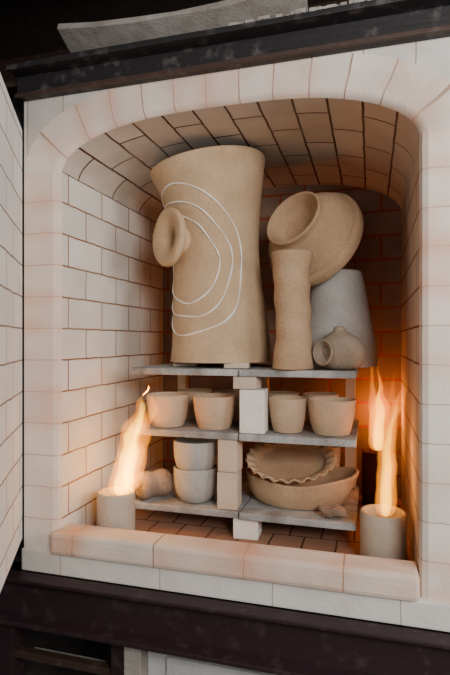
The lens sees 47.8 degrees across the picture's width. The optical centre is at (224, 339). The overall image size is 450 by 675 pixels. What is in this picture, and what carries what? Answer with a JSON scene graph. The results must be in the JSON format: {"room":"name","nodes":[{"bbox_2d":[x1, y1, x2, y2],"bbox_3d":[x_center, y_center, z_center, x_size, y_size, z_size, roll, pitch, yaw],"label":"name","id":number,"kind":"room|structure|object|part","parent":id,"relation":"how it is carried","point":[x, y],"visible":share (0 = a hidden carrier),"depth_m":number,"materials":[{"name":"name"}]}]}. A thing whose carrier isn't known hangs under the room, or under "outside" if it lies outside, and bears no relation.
{"room":"pottery kiln room","nodes":[
{"label":"pottery kiln room","id":0,"kind":"room"},
{"bbox_2d":[10,563,110,674],"bbox_3d":[0.035,1.500,1.030,7.500,0.100,7.000,0,0,16],"label":"floor","id":1,"kind":"structure","parent":0,"point":[98,650],"depth_m":2.39,"materials":[{"name":"concrete"}]},
{"bbox_2d":[0,0,449,674],"bbox_3d":[0.245,0.261,2.013,1.881,2.378,1.195,0,0,16],"label":"kiln","id":2,"kind":"object","parent":1,"relation":"on","point":[352,99],"depth_m":1.67,"materials":[{"name":"brick"}]},
{"bbox_3d":[0.185,-0.895,2.079,1.710,0.020,1.100,0,0,16],"label":"casing","id":3,"kind":"part","parent":2,"relation":"part of","materials":[{"name":"metal"}]},
{"bbox_2d":[0,73,21,591],"bbox_3d":[-0.679,-0.020,1.434,0.110,1.420,0.640,0,0,-14],"label":"lining","id":4,"kind":"object","parent":2,"relation":"attached to","point":[10,128],"visible":1,"depth_m":1.53,"materials":[{"name":"white brick"}]},
{"bbox_3d":[-0.746,1.194,1.769,0.070,0.513,0.070,0,0,16],"label":"stand leg","id":5,"kind":"part","parent":2,"relation":"part of","materials":[{"name":"black metal"}]},
{"bbox_3d":[-0.583,0.030,2.331,0.094,1.840,1.040,0,0,16],"label":"casing","id":6,"kind":"part","parent":2,"relation":"part of","materials":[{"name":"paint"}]},
{"bbox_3d":[-0.537,1.073,1.699,0.370,0.025,0.030,0,0,16],"label":"rail","id":7,"kind":"part","parent":2,"relation":"part of","materials":[{"name":"metal"}]},
{"bbox_3d":[-0.515,1.120,1.776,0.370,0.020,0.030,0,0,16],"label":"rail","id":8,"kind":"part","parent":2,"relation":"part of","materials":[{"name":"metal"}]},
{"bbox_3d":[-0.393,0.626,1.833,0.136,0.165,0.136,0,0,16],"label":"burner sleeve","id":9,"kind":"part","parent":2,"relation":"part of","materials":[{"name":"beige ceramic"}]},
{"bbox_3d":[-0.333,1.194,1.651,0.050,0.513,0.070,0,0,16],"label":"stand leg","id":10,"kind":"part","parent":2,"relation":"part of","materials":[{"name":"black metal"}]},
{"bbox_2d":[133,468,172,499],"bbox_3d":[-0.275,0.551,1.952,0.137,0.110,0.107,0,0,-37],"label":"vase","id":11,"kind":"object","parent":2,"relation":"on","point":[159,482],"visible":1,"depth_m":1.92,"materials":[{"name":"beige ceramic"}]},
{"bbox_2d":[146,392,188,427],"bbox_3d":[-0.221,0.270,1.973,0.166,0.122,0.166,0,0,16],"label":"clay cup","id":12,"kind":"object","parent":2,"relation":"on","point":[165,409],"visible":1,"depth_m":1.91,"materials":[{"name":"beige ceramic"}]},
{"bbox_2d":[57,0,307,52],"bbox_3d":[-0.121,-1.084,2.053,0.927,0.268,0.548,0,0,12],"label":"board","id":13,"kind":"object","parent":2,"relation":"on","point":[80,36],"visible":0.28,"depth_m":1.82,"materials":[{"name":"ceramic"}]},
{"bbox_2d":[177,388,212,419],"bbox_3d":[-0.124,0.271,2.148,0.152,0.120,0.152,0,0,16],"label":"clay cup","id":14,"kind":"object","parent":2,"relation":"on","point":[191,391],"visible":0.35,"depth_m":2.09,"materials":[{"name":"beige ceramic"}]},
{"bbox_2d":[174,465,216,503],"bbox_3d":[-0.112,0.544,1.938,0.166,0.128,0.166,0,0,16],"label":"bowl","id":15,"kind":"object","parent":2,"relation":"on","point":[194,487],"visible":0.91,"depth_m":1.87,"materials":[{"name":"grey ceramic"}]},
{"bbox_2d":[174,437,216,470],"bbox_3d":[-0.113,0.442,1.938,0.165,0.125,0.167,0,0,16],"label":"bowl","id":16,"kind":"object","parent":15,"relation":"on","point":[190,454],"visible":0.84,"depth_m":1.87,"materials":[{"name":"grey ceramic"}]},
{"bbox_2d":[150,145,271,362],"bbox_3d":[-0.057,-0.319,2.024,0.476,0.806,0.471,0,0,16],"label":"clay vase","id":17,"kind":"object","parent":2,"relation":"on","point":[207,228],"visible":1,"depth_m":1.87,"materials":[{"name":"beige ceramic"}]},
{"bbox_3d":[-0.176,-0.382,1.921,0.114,0.217,0.216,1,-38,-37],"label":"spout","id":18,"kind":"part","parent":17,"relation":"part of","materials":[{"name":"ceramic"}]},
{"bbox_3d":[-0.027,1.100,1.584,0.455,0.300,0.030,0,0,16],"label":"under panel","id":19,"kind":"part","parent":2,"relation":"part of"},
{"bbox_2d":[193,393,235,429],"bbox_3d":[-0.040,0.270,1.921,0.162,0.122,0.163,0,0,16],"label":"clay cup","id":20,"kind":"object","parent":2,"relation":"on","point":[213,411],"visible":1,"depth_m":1.86,"materials":[{"name":"beige ceramic"}]},
{"bbox_2d":[214,389,240,421],"bbox_3d":[0.030,0.271,2.103,0.152,0.120,0.153,0,0,16],"label":"clay cup","id":21,"kind":"object","parent":2,"relation":"on","point":[236,417],"visible":0.18,"depth_m":2.04,"materials":[{"name":"beige ceramic"}]},
{"bbox_3d":[-0.013,0.679,1.587,1.161,0.076,0.109,0,0,16],"label":"sill","id":22,"kind":"part","parent":2,"relation":"part of","materials":[{"name":"beige brick"}]},
{"bbox_2d":[233,518,261,539],"bbox_3d":[0.083,0.673,1.849,0.090,0.073,0.090,0,0,14],"label":"post","id":23,"kind":"object","parent":2,"relation":"on","point":[242,529],"depth_m":1.81,"materials":[{"name":"white ceramic"}]},
{"bbox_2d":[239,486,358,530],"bbox_3d":[0.305,0.623,1.961,0.403,0.027,0.463,0,0,16],"label":"shelf","id":24,"kind":"object","parent":23,"relation":"on","point":[254,510],"depth_m":1.78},
{"bbox_2d":[345,447,355,487],"bbox_3d":[0.521,0.483,2.106,0.045,0.251,0.040,0,0,16],"label":"post","id":25,"kind":"object","parent":24,"relation":"on","point":[350,452],"depth_m":2.09,"materials":[{"name":"beige ceramic"}]},
{"bbox_2d":[239,417,358,446],"bbox_3d":[0.305,0.345,1.961,0.403,0.026,0.463,0,0,16],"label":"shelf","id":26,"kind":"object","parent":25,"relation":"on","point":[307,436],"depth_m":1.76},
{"bbox_2d":[240,388,267,433],"bbox_3d":[0.104,0.253,1.827,0.090,0.155,0.078,0,0,14],"label":"post","id":27,"kind":"object","parent":26,"relation":"on","point":[253,403],"depth_m":1.79,"materials":[{"name":"white ceramic"}]},
{"bbox_2d":[233,376,260,389],"bbox_3d":[0.081,0.152,1.834,0.085,0.044,0.075,0,0,19],"label":"post","id":28,"kind":"object","parent":27,"relation":"on","point":[239,382],"depth_m":1.80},
{"bbox_2d":[130,363,261,375],"bbox_3d":[-0.093,0.116,2.078,0.421,0.026,0.457,0,0,16],"label":"shelf","id":29,"kind":"object","parent":28,"relation":"on","point":[202,369],"depth_m":1.88,"materials":[{"name":"grey stone"}]},
{"bbox_2d":[173,362,196,366],"bbox_3d":[-0.157,0.092,1.991,0.090,0.021,0.050,0,0,-7],"label":"kiln shim","id":30,"kind":"object","parent":29,"relation":"on","point":[175,364],"depth_m":1.97,"materials":[{"name":"beige ceramic"}]},
{"bbox_2d":[224,362,249,367],"bbox_3d":[0.044,0.092,1.860,0.090,0.021,0.050,0,0,10],"label":"kiln shim","id":31,"kind":"object","parent":29,"relation":"on","point":[238,364],"depth_m":1.84,"materials":[{"name":"beige ceramic"}]},
{"bbox_2d":[239,364,358,378],"bbox_3d":[0.305,0.116,1.961,0.403,0.026,0.463,0,0,16],"label":"shelf","id":32,"kind":"object","parent":28,"relation":"on","point":[264,370],"depth_m":1.75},
{"bbox_2d":[346,379,355,419],"bbox_3d":[0.521,0.230,2.108,0.040,0.201,0.040,0,0,16],"label":"post","id":33,"kind":"object","parent":26,"relation":"on","point":[350,383],"depth_m":2.09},
{"bbox_2d":[268,391,298,422],"bbox_3d":[0.228,0.271,2.046,0.140,0.120,0.140,0,0,16],"label":"clay cup","id":34,"kind":"object","parent":2,"relation":"on","point":[270,393],"visible":0.3,"depth_m":2.02,"materials":[{"name":"beige ceramic"}]},
{"bbox_2d":[269,396,306,432],"bbox_3d":[0.228,0.270,1.844,0.138,0.122,0.138,0,0,16],"label":"clay cup","id":35,"kind":"object","parent":2,"relation":"on","point":[287,413],"visible":1,"depth_m":1.79,"materials":[{"name":"beige ceramic"}]},
{"bbox_2d":[271,249,313,369],"bbox_3d":[0.239,-0.103,1.792,0.150,0.411,0.146,0,0,16],"label":"vase","id":36,"kind":"object","parent":2,"relation":"on","point":[293,347],"visible":1,"depth_m":1.74,"materials":[{"name":"beige ceramic"}]},
{"bbox_2d":[246,466,358,509],"bbox_3d":[0.290,0.544,1.930,0.434,0.128,0.316,0,0,16],"label":"dish","id":37,"kind":"object","parent":2,"relation":"on","point":[333,488],"visible":0.78,"depth_m":1.81,"materials":[{"name":"beige ceramic"}]},
{"bbox_2d":[245,442,336,483],"bbox_3d":[0.247,0.451,1.919,0.338,0.132,0.332,0,0,43],"label":"dish","id":38,"kind":"object","parent":37,"relation":"on","point":[283,463],"visible":0.85,"depth_m":1.93,"materials":[{"name":"ceramic"}]},
{"bbox_2d":[267,191,363,286],"bbox_3d":[0.321,-0.393,1.966,0.296,0.389,0.408,0,0,-44],"label":"clay pot","id":39,"kind":"object","parent":2,"relation":"in","point":[328,225],"visible":0.86,"depth_m":1.85,"materials":[{"name":"beige ceramic"}]},
{"bbox_2d":[303,392,338,424],"bbox_3d":[0.377,0.271,2.003,0.140,0.120,0.140,0,0,16],"label":"clay cup","id":40,"kind":"object","parent":2,"relation":"on","point":[307,395],"visible":0.3,"depth_m":1.98,"materials":[{"name":"beige ceramic"}]},
{"bbox_2d":[308,396,355,435],"bbox_3d":[0.378,0.270,1.800,0.168,0.122,0.168,0,0,16],"label":"clay cup","id":41,"kind":"object","parent":2,"relation":"on","point":[329,415],"visible":1,"depth_m":1.74,"materials":[{"name":"beige ceramic"}]},
{"bbox_2d":[319,504,346,517],"bbox_3d":[0.368,0.586,1.736,0.093,0.042,0.052,0,0,16],"label":"pebble","id":42,"kind":"object","parent":2,"relation":"on","point":[336,510],"visible":1,"depth_m":1.72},
{"bbox_2d":[331,446,340,466],"bbox_3d":[0.431,0.522,2.103,0.094,0.172,0.094,0,0,16],"label":"post","id":43,"kind":"object","parent":2,"relation":"on","point":[337,449],"visible":0.13,"depth_m":2.07,"materials":[{"name":"beige ceramic"}]},
{"bbox_2d":[312,326,365,369],"bbox_3d":[0.395,0.027,1.762,0.180,0.152,0.163,0,0,-37],"label":"jug","id":44,"kind":"object","parent":2,"relation":"on","point":[340,349],"visible":1,"depth_m":1.71,"materials":[{"name":"beige ceramic"}]},
{"bbox_3d":[0.355,0.043,1.731,0.073,0.100,0.100,4,-39,-37],"label":"spout","id":45,"kind":"part","parent":44,"relation":"part of","materials":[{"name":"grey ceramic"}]},
{"bbox_2d":[310,269,377,367],"bbox_3d":[0.445,-0.082,2.004,0.305,0.370,0.305,0,0,16],"label":"pot","id":46,"kind":"object","parent":2,"relation":"on","point":[341,300],"visible":0.49,"depth_m":1.90,"materials":[{"name":"ceramic"}]},
{"bbox_3d":[0.647,0.592,2.176,0.116,0.235,0.116,0,0,16],"label":"burner sleeve","id":47,"kind":"part","parent":2,"relation":"part of","materials":[{"name":"orange"}]},
{"bbox_3d":[0.509,0.630,1.639,0.144,0.158,0.144,0,0,16],"label":"burner sleeve","id":48,"kind":"part","parent":2,"relation":"part of","materials":[{"name":"beige ceramic"}]},
{"bbox_2d":[0,0,333,104],"bbox_3d":[0.545,-1.950,2.808,7.500,0.100,3.300,0,0,16],"label":"wall","id":49,"kind":"structure","parent":0,"point":[27,27],"depth_m":2.97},
{"bbox_2d":[0,0,348,95],"bbox_3d":[0.571,-1.800,2.900,7.500,0.200,0.090,0,0,16],"label":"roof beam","id":50,"kind":"structure","parent":49,"relation":"attached to","point":[6,75],"depth_m":3.38,"materials":[{"name":"metal"}]},
{"bbox_2d":[130,420,239,439],"bbox_3d":[-0.093,0.345,2.078,0.421,0.026,0.457,0,0,16],"label":"shelf","id":51,"kind":"object","parent":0,"point":[190,429],"depth_m":1.88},
{"bbox_2d":[178,375,188,389],"bbox_3d":[-0.190,0.230,2.312,0.040,0.201,0.040,0,0,16],"label":"post","id":52,"kind":"object","parent":51,"relation":"on","point":[183,380],"depth_m":2.29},
{"bbox_2d":[135,473,252,518],"bbox_3d":[-0.093,0.623,2.078,0.421,0.027,0.457,0,0,16],"label":"shelf","id":53,"kind":"object","parent":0,"point":[170,502],"depth_m":1.89,"materials":[{"name":"grey stone"}]},
{"bbox_2d":[217,470,241,509],"bbox_3d":[0.017,0.542,1.857,0.075,0.132,0.075,0,0,14],"label":"post","id":54,"kind":"object","parent":53,"relation":"on","point":[229,484],"depth_m":1.82,"materials":[{"name":"beige ceramic"}]},
{"bbox_2d":[218,439,241,472],"bbox_3d":[0.019,0.416,1.857,0.072,0.117,0.075,0,0,19],"label":"post","id":55,"kind":"object","parent":54,"relation":"on","point":[229,451],"depth_m":1.82,"materials":[{"name":"beige ceramic"}]},
{"bbox_2d":[261,377,268,390],"bbox_3d":[0.164,0.230,2.205,0.050,0.201,0.045,0,0,16],"label":"post","id":56,"kind":"object","parent":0,"point":[264,380],"depth_m":2.18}
]}

